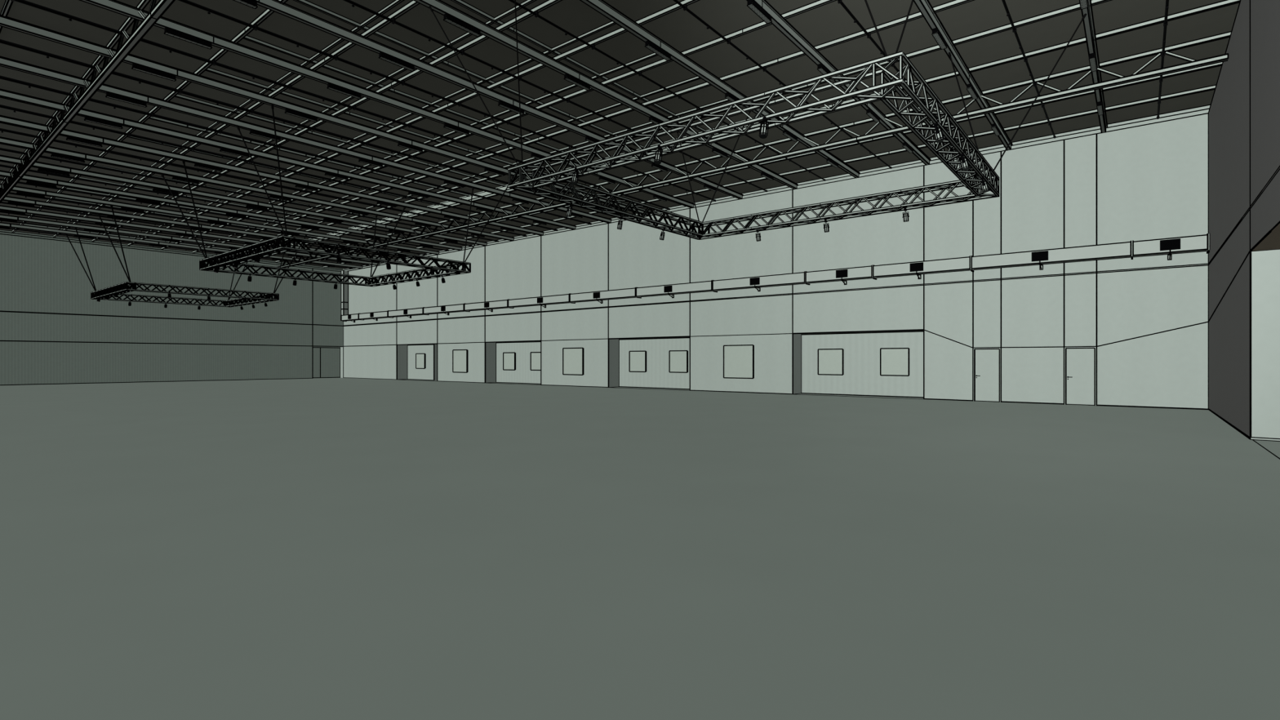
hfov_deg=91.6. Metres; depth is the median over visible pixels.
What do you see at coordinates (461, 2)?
roof beam
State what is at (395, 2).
roof beam
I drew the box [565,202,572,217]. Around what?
spotlight
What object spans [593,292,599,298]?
grille
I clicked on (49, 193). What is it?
roof beam
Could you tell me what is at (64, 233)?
cable
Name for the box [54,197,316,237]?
roof beam
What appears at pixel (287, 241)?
cable
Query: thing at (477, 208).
light
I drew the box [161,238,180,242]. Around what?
light
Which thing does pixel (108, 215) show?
light
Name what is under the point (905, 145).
light
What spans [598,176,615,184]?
light
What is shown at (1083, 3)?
light
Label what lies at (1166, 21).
pipe
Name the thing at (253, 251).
cable
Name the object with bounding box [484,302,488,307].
grille
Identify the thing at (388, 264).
spotlight
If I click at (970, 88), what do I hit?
light
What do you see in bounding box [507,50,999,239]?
frame
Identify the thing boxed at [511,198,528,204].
light
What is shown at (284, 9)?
roof beam
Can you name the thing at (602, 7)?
roof beam
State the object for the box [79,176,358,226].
roof beam
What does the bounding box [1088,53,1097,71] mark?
light
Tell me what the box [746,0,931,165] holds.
roof beam
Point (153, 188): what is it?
light
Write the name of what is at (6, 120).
roof beam
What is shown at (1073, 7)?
roof beam
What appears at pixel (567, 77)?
light
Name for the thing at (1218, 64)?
roof beam
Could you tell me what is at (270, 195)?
light
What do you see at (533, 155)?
light
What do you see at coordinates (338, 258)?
spotlight
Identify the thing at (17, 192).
light
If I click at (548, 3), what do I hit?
roof beam
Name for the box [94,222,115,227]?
light
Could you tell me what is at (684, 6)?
roof beam
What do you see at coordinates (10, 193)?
pipe
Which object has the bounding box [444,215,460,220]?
light
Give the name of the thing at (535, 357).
board
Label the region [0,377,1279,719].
floor
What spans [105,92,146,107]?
light
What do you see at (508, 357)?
board
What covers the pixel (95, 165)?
roof beam
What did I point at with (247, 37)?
roof beam
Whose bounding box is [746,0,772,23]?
light
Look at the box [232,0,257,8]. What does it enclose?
light
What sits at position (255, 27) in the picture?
pipe
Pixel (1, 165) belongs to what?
pipe
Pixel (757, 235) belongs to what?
spotlight
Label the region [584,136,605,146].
light
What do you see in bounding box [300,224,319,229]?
light
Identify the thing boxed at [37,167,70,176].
light
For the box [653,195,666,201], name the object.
light
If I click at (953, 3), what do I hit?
truss
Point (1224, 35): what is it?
roof beam
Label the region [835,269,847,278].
grille
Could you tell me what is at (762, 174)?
light
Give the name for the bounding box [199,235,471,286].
frame
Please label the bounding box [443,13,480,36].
light
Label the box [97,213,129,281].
cable
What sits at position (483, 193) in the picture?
roof beam
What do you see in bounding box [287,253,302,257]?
light
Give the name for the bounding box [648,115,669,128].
light
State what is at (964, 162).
spotlight
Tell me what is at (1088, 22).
roof beam
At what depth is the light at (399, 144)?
24.26 m
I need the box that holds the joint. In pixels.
[1253,440,1279,459]
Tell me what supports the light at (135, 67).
attached to the roof beam at (7, 22)
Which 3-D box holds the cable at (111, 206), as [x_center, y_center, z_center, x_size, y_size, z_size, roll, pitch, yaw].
[-29.262,-6.479,35.099,0.109,3.880,3.146,0,0,-24]
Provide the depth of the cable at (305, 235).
42.08 m
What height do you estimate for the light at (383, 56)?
0.138 m
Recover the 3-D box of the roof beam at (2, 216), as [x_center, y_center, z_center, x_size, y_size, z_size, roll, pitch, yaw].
[-32.948,-8.488,42.822,0.220,0.250,31.638,0,0,39]
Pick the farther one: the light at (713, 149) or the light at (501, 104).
the light at (713, 149)
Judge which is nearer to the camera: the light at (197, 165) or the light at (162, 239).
the light at (197, 165)
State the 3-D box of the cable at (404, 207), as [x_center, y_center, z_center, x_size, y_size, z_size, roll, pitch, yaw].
[-13.844,-6.477,34.231,2.139,3.867,0.108,0,0,11]
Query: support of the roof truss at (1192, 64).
attached to the wall at (1244, 111)
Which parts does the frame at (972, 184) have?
corner post, corner post, corner post, corner post, corner post, corner post, corner post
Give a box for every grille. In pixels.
[440,306,445,311]
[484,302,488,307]
[537,297,542,302]
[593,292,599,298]
[663,285,672,292]
[750,277,759,285]
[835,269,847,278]
[910,262,923,271]
[1031,250,1048,261]
[1160,238,1180,250]
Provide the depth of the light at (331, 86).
19.20 m
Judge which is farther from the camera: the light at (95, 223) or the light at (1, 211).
the light at (95, 223)
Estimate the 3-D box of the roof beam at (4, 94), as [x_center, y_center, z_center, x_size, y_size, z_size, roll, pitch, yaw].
[-14.033,-8.488,27.663,0.220,0.250,31.631,0,0,39]
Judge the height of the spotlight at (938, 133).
0.389 m
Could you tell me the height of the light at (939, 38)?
0.137 m
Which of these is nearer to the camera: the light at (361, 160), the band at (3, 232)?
the light at (361, 160)
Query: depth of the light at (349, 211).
35.02 m
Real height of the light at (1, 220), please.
0.156 m
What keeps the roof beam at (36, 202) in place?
attached to the wall at (1148, 329)
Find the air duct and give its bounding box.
[340,233,1209,322]
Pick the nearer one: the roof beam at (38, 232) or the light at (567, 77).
the light at (567, 77)
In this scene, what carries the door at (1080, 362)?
in the wall at (1148, 329)
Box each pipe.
[0,39,627,216]
[0,75,591,225]
[0,104,557,231]
[0,128,527,236]
[0,147,498,242]
[0,164,472,247]
[0,178,448,251]
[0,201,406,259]
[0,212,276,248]
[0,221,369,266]
[8,191,426,255]
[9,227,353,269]
[10,0,670,210]
[177,0,715,201]
[343,0,767,191]
[508,0,826,181]
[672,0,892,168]
[837,0,966,152]
[1001,0,1056,138]
[1156,0,1168,119]
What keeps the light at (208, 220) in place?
attached to the roof beam at (49, 193)
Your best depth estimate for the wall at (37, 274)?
47.39 m
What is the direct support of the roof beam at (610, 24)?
attached to the ceiling
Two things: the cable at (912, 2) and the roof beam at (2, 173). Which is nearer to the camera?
the cable at (912, 2)
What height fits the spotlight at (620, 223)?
0.389 m
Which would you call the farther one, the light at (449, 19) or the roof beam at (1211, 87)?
the roof beam at (1211, 87)
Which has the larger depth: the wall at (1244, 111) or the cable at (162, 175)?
the cable at (162, 175)
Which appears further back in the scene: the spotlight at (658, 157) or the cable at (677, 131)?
the cable at (677, 131)
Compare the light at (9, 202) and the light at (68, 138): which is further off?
the light at (9, 202)
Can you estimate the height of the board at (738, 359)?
1.761 m
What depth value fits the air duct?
28.29 m
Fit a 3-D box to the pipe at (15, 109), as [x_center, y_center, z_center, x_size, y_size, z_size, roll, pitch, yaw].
[-15.267,-8.495,28.549,0.128,0.180,31.470,0,0,39]
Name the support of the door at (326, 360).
in the wall at (37, 274)
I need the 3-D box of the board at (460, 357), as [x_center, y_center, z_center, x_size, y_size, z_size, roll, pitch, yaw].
[-13.729,0.085,47.558,1.845,1.780,0.138,0,0,39]
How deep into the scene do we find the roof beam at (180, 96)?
24.61 m
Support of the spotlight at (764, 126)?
hanging from the frame at (972, 184)
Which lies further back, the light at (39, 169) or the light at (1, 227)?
the light at (1, 227)
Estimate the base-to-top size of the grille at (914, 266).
0.360 m
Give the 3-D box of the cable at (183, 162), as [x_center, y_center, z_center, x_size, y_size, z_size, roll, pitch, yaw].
[-19.450,-6.477,27.236,0.098,3.866,2.372,0,0,-14]
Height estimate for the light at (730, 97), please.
0.137 m
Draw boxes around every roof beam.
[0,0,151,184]
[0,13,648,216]
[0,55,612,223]
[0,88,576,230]
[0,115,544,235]
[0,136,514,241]
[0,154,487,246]
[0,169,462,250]
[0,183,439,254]
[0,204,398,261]
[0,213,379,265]
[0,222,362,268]
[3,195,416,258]
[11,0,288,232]
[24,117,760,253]
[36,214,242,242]
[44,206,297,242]
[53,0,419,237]
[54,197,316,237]
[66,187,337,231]
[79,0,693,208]
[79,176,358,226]
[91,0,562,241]
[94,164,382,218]
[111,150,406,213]
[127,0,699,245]
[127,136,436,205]
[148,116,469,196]
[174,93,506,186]
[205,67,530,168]
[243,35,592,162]
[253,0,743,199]
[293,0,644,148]
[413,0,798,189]
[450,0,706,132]
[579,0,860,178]
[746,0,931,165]
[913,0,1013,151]
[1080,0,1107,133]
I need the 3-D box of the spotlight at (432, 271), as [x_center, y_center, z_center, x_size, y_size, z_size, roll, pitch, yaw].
[-9.192,-3.963,27.540,0.193,0.389,0.175,0,0,33]
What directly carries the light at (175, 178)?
attached to the roof beam at (3, 140)
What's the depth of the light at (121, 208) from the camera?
34.37 m
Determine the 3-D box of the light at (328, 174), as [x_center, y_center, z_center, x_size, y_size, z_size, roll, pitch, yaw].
[-13.696,-8.317,28.104,0.161,0.144,1.030,0,0,39]
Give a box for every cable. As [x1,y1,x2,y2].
[64,233,95,290]
[74,227,96,290]
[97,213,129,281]
[110,205,130,281]
[160,173,205,257]
[182,160,207,257]
[227,257,237,300]
[228,250,253,299]
[236,126,285,235]
[271,104,287,235]
[273,240,288,293]
[274,235,306,293]
[369,214,377,276]
[371,206,405,276]
[428,5,518,164]
[462,187,474,262]
[464,175,513,262]
[514,0,523,164]
[676,131,699,224]
[702,111,751,222]
[864,0,889,62]
[895,0,913,52]
[948,52,978,149]
[993,13,1086,169]
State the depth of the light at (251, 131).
22.98 m
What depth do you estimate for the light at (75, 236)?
41.97 m
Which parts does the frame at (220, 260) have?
corner post, corner post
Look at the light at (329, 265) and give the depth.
54.61 m
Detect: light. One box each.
[0,209,26,215]
[0,218,17,222]
[0,226,10,229]
[7,200,35,207]
[16,191,45,198]
[26,180,57,187]
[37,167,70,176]
[50,152,84,162]
[66,136,102,146]
[73,235,94,239]
[83,228,105,233]
[84,115,123,128]
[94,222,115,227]
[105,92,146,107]
[106,214,130,220]
[120,207,144,213]
[131,63,176,81]
[135,197,160,204]
[148,244,167,247]
[152,187,178,195]
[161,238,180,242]
[164,27,212,49]
[172,176,199,184]
[194,163,222,172]
[207,219,227,225]
[219,147,249,157]
[225,212,246,217]
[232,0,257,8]
[245,204,267,209]
[248,129,280,141]
[269,194,291,201]
[284,108,317,122]
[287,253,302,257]
[294,183,318,191]
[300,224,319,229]
[322,264,335,266]
[324,172,348,180]
[326,83,361,99]
[348,209,367,215]
[358,158,382,167]
[376,200,395,207]
[378,52,414,71]
[397,142,422,152]
[408,191,427,198]
[414,222,431,227]
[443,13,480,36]
[443,123,469,135]
[443,180,463,187]
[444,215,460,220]
[444,238,457,242]
[471,233,484,237]
[475,207,492,213]
[484,167,504,176]
[497,101,524,115]
[500,226,514,231]
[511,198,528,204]
[530,152,551,162]
[533,220,546,225]
[556,188,568,195]
[564,73,591,90]
[571,213,582,217]
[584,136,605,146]
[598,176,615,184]
[608,204,622,209]
[644,40,671,61]
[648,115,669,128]
[651,163,667,172]
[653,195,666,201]
[703,184,715,191]
[711,147,728,157]
[724,92,744,107]
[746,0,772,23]
[760,172,773,180]
[782,129,797,142]
[817,63,835,81]
[826,158,838,167]
[866,109,879,122]
[902,142,913,152]
[931,27,946,49]
[966,84,977,99]
[991,123,1000,136]
[1079,0,1088,9]
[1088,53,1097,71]
[1096,101,1103,115]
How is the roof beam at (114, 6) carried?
attached to the wall at (1148, 329)
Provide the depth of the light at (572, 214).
35.78 m
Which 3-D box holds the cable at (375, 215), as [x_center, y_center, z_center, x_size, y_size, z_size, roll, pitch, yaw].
[-15.068,-6.476,35.214,0.108,3.856,1.551,0,0,-11]
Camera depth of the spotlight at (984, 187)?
13.93 m
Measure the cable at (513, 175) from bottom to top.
3.864 m
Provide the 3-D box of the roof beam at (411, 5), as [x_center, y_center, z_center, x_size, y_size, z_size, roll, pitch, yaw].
[-15.121,-8.636,22.789,66.100,0.139,0.111,0,0,39]
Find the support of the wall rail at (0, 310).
attached to the wall at (37, 274)
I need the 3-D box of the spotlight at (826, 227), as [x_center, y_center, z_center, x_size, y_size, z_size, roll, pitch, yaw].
[5.520,-3.963,18.414,0.173,0.389,0.174,0,0,-7]
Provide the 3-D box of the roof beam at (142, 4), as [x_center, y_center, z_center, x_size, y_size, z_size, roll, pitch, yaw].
[-17.680,-8.636,19.596,66.100,0.139,0.110,0,0,39]
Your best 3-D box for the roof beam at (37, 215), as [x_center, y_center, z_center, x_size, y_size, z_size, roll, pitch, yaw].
[-32.626,-8.928,43.392,0.102,0.113,14.270,0,0,39]
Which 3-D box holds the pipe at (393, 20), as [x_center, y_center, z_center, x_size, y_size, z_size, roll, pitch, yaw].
[-3.443,-8.502,19.077,0.099,0.165,31.470,0,0,39]
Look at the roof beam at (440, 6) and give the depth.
18.14 m
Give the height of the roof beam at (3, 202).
0.180 m
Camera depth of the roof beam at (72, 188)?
36.33 m
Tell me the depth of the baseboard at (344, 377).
26.01 m
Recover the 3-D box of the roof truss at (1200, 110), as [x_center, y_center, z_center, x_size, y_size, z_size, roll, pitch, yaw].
[-2.561,-8.537,38.867,66.600,0.370,0.338,0,0,39]
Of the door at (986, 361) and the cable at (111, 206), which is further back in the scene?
the cable at (111, 206)
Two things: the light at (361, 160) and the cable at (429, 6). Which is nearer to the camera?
the cable at (429, 6)
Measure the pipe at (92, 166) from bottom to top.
0.180 m
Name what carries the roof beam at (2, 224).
attached to the wall at (1148, 329)
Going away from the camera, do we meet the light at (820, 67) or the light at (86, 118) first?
the light at (820, 67)
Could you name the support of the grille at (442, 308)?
attached to the air duct
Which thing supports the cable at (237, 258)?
hanging from the roof beam at (2, 224)
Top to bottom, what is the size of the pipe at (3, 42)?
0.180 m
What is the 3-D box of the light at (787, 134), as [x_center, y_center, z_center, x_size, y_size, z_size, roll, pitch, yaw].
[5.576,-8.321,23.082,0.147,0.137,1.016,0,0,39]
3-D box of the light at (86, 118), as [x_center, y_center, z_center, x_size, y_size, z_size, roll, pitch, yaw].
[-18.767,-8.317,21.775,0.161,0.144,1.030,0,0,39]
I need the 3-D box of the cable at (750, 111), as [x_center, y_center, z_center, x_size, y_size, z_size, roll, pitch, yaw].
[2.897,-6.475,20.818,1.689,3.845,0.062,0,0,3]
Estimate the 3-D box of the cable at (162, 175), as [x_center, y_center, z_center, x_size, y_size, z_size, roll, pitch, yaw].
[-20.674,-6.477,28.214,1.868,3.860,0.102,0,0,-13]
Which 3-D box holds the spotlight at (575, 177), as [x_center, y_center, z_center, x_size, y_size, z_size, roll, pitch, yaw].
[-1.397,-3.963,13.366,0.173,0.389,0.174,0,0,-7]
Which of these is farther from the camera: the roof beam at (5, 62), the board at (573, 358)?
the board at (573, 358)
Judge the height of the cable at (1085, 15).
3.847 m
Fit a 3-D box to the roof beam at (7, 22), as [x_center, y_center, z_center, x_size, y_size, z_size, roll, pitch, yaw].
[-9.304,-8.488,23.873,0.216,0.246,31.628,0,0,39]
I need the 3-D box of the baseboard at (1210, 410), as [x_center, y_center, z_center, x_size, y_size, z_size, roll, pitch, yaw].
[16.172,1.673,17.213,0.012,0.055,10.110,0,0,39]
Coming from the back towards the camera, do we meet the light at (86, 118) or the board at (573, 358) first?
the board at (573, 358)
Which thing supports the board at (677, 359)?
attached to the wall at (1148, 329)
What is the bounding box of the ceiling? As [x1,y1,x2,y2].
[0,0,1239,268]
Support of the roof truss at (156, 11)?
attached to the wall at (37, 274)
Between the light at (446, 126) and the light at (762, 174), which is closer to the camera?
the light at (446, 126)
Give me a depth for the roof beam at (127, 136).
28.47 m
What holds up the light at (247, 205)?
attached to the roof beam at (3, 158)
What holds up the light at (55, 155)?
attached to the roof beam at (3, 140)
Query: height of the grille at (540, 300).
0.360 m
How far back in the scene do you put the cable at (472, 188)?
29.68 m
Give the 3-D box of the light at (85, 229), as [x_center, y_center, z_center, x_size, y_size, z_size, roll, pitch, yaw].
[-35.152,-8.311,40.091,0.184,0.156,1.053,0,0,39]
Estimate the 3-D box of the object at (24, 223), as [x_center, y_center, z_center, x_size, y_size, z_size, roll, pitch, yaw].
[-34.185,-8.495,43.705,0.128,0.180,31.470,0,0,39]
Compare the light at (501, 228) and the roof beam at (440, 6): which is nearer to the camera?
the roof beam at (440, 6)
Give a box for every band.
[0,229,343,271]
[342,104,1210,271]
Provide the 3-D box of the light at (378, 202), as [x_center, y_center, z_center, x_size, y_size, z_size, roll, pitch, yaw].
[-13.522,-8.316,33.167,0.164,0.145,1.033,0,0,39]
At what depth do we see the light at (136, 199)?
32.47 m
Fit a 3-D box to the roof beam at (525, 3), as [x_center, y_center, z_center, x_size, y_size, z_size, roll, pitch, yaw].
[-19.892,-8.935,29.229,47.200,0.096,0.076,0,0,39]
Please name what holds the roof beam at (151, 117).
attached to the ceiling
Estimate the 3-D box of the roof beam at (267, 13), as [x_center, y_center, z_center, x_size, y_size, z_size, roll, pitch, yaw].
[-16.401,-8.636,21.192,66.100,0.139,0.110,0,0,39]
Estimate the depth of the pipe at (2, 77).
23.96 m
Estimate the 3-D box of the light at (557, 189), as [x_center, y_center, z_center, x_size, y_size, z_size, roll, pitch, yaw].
[-3.883,-8.319,30.660,0.155,0.141,1.024,0,0,39]
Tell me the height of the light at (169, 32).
0.140 m
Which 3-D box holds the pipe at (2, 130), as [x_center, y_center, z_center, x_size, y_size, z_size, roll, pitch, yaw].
[-17.632,-8.495,30.444,0.128,0.180,31.470,0,0,39]
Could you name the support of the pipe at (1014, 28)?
hanging from the ceiling
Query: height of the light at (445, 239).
0.148 m
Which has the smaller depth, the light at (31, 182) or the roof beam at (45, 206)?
the light at (31, 182)
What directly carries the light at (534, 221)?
attached to the roof beam at (4, 94)
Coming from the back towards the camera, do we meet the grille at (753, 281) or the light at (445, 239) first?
the light at (445, 239)
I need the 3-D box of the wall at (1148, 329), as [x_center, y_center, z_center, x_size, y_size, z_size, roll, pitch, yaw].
[-4.018,-3.331,40.995,62.065,10.118,1.838,0,0,39]
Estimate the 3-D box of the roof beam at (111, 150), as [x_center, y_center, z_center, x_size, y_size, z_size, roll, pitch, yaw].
[-18.441,-8.928,32.028,0.094,0.113,14.270,0,0,39]
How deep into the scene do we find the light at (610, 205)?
33.58 m
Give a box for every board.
[415,353,426,368]
[452,349,468,373]
[502,351,515,370]
[529,351,540,370]
[562,347,584,375]
[628,350,646,372]
[668,350,688,373]
[723,344,754,378]
[817,348,844,375]
[880,347,909,376]
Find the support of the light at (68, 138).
attached to the roof beam at (6, 120)
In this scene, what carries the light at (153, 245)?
hanging from the roof beam at (2, 224)
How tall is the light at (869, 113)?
0.137 m
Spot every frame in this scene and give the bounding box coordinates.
[90,281,279,307]
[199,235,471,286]
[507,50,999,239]
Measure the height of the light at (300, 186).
0.145 m
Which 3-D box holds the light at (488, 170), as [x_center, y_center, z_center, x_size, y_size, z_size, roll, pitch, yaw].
[-6.428,-8.319,27.484,0.155,0.141,1.024,0,0,39]
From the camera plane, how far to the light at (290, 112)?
21.09 m
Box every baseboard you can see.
[343,377,1208,409]
[1208,408,1249,439]
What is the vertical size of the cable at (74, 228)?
3.875 m
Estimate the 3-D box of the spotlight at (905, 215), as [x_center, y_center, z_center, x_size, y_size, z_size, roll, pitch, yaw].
[7.271,-3.963,17.012,0.173,0.389,0.174,0,0,-7]
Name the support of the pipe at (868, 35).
hanging from the ceiling
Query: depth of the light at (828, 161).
26.15 m
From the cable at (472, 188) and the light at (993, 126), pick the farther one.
the cable at (472, 188)
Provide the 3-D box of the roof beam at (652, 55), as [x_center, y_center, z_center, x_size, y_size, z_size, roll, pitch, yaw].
[-17.334,-8.935,32.423,47.200,0.096,0.076,0,0,39]
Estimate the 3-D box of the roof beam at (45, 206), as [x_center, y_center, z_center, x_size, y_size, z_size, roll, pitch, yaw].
[-30.262,-8.928,41.498,0.100,0.113,14.270,0,0,39]
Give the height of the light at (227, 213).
0.150 m
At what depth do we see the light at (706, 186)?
29.92 m
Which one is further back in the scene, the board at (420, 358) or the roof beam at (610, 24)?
the board at (420, 358)
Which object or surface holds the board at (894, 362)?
attached to the wall at (1148, 329)
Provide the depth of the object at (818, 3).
18.94 m
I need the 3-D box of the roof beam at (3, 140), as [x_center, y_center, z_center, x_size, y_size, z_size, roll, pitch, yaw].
[-18.761,-8.488,31.453,0.220,0.250,31.634,0,0,39]
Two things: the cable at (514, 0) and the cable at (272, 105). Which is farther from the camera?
the cable at (272, 105)
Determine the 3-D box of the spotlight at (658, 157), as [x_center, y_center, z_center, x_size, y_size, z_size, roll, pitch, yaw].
[0.353,-3.963,11.964,0.173,0.389,0.174,0,0,-7]
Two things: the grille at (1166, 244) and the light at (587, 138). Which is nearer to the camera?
the grille at (1166, 244)
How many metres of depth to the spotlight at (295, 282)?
31.52 m
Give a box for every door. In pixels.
[313,346,340,377]
[972,346,1001,402]
[1063,346,1097,405]
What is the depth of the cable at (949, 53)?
16.41 m
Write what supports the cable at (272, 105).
hanging from the roof beam at (7, 22)
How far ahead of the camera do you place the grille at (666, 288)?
34.70 m
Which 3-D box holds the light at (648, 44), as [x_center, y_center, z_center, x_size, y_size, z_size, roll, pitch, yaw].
[0.492,-8.321,16.737,0.147,0.137,1.016,0,0,39]
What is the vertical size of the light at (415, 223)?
0.147 m
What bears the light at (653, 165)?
attached to the roof beam at (284, 9)
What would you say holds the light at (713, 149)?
attached to the roof beam at (440, 6)
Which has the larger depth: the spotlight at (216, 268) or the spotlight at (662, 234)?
the spotlight at (216, 268)
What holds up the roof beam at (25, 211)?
attached to the wall at (1148, 329)
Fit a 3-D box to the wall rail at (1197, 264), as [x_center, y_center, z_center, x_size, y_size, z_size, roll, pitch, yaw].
[-4.460,-3.248,40.204,60.965,0.120,0.075,0,0,39]
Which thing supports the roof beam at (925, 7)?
attached to the wall at (1148, 329)
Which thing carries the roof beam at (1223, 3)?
attached to the ceiling
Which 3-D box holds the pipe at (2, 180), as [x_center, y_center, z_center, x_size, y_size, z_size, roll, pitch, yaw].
[-24.726,-8.495,36.127,0.128,0.180,31.470,0,0,39]
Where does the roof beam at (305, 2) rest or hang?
attached to the ceiling
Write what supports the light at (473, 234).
attached to the roof beam at (3, 140)
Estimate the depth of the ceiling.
18.97 m
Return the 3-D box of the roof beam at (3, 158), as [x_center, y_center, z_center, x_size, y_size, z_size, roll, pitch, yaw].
[-21.125,-8.488,33.349,0.220,0.250,31.636,0,0,39]
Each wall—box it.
[0,234,343,385]
[340,113,1208,408]
[1208,0,1279,441]
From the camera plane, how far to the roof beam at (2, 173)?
34.40 m
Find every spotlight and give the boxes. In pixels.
[213,264,218,272]
[232,260,238,268]
[247,275,251,281]
[254,253,260,262]
[293,279,297,285]
[336,253,342,263]
[386,262,391,269]
[430,266,434,275]
[441,275,445,283]
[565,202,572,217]
[570,167,578,185]
[617,217,622,229]
[653,144,662,164]
[659,227,665,240]
[755,230,760,241]
[759,115,768,138]
[823,219,829,232]
[902,207,909,222]
[933,121,944,142]
[960,152,969,170]
[980,175,989,192]
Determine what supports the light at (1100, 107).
attached to the roof beam at (1088, 22)
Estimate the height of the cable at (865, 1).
3.840 m
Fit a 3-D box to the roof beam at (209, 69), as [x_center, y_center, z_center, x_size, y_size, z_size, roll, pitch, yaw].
[-8.985,-8.928,24.451,0.088,0.113,14.270,0,0,39]
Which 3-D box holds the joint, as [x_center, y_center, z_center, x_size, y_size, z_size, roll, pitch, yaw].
[9.763,1.698,9.156,0.022,0.006,10.500,0,0,39]
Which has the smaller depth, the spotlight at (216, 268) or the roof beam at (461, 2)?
the roof beam at (461, 2)
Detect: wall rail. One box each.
[0,310,342,326]
[342,262,1208,326]
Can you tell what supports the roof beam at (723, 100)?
attached to the ceiling
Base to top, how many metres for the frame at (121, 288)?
0.493 m
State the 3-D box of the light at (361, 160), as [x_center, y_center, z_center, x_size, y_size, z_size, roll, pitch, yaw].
[-11.331,-8.318,26.209,0.158,0.142,1.027,0,0,39]
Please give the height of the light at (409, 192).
0.144 m
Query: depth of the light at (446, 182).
29.32 m
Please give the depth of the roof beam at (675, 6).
19.16 m
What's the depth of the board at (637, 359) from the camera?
37.90 m
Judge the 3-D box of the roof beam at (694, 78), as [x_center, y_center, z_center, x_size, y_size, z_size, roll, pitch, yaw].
[-16.055,-8.935,34.020,47.200,0.096,0.076,0,0,39]
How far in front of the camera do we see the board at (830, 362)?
30.35 m
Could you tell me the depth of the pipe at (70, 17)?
18.96 m
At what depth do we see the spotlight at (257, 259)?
24.09 m
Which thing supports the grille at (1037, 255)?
attached to the air duct
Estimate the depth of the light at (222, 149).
24.90 m
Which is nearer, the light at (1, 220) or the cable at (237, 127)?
the cable at (237, 127)

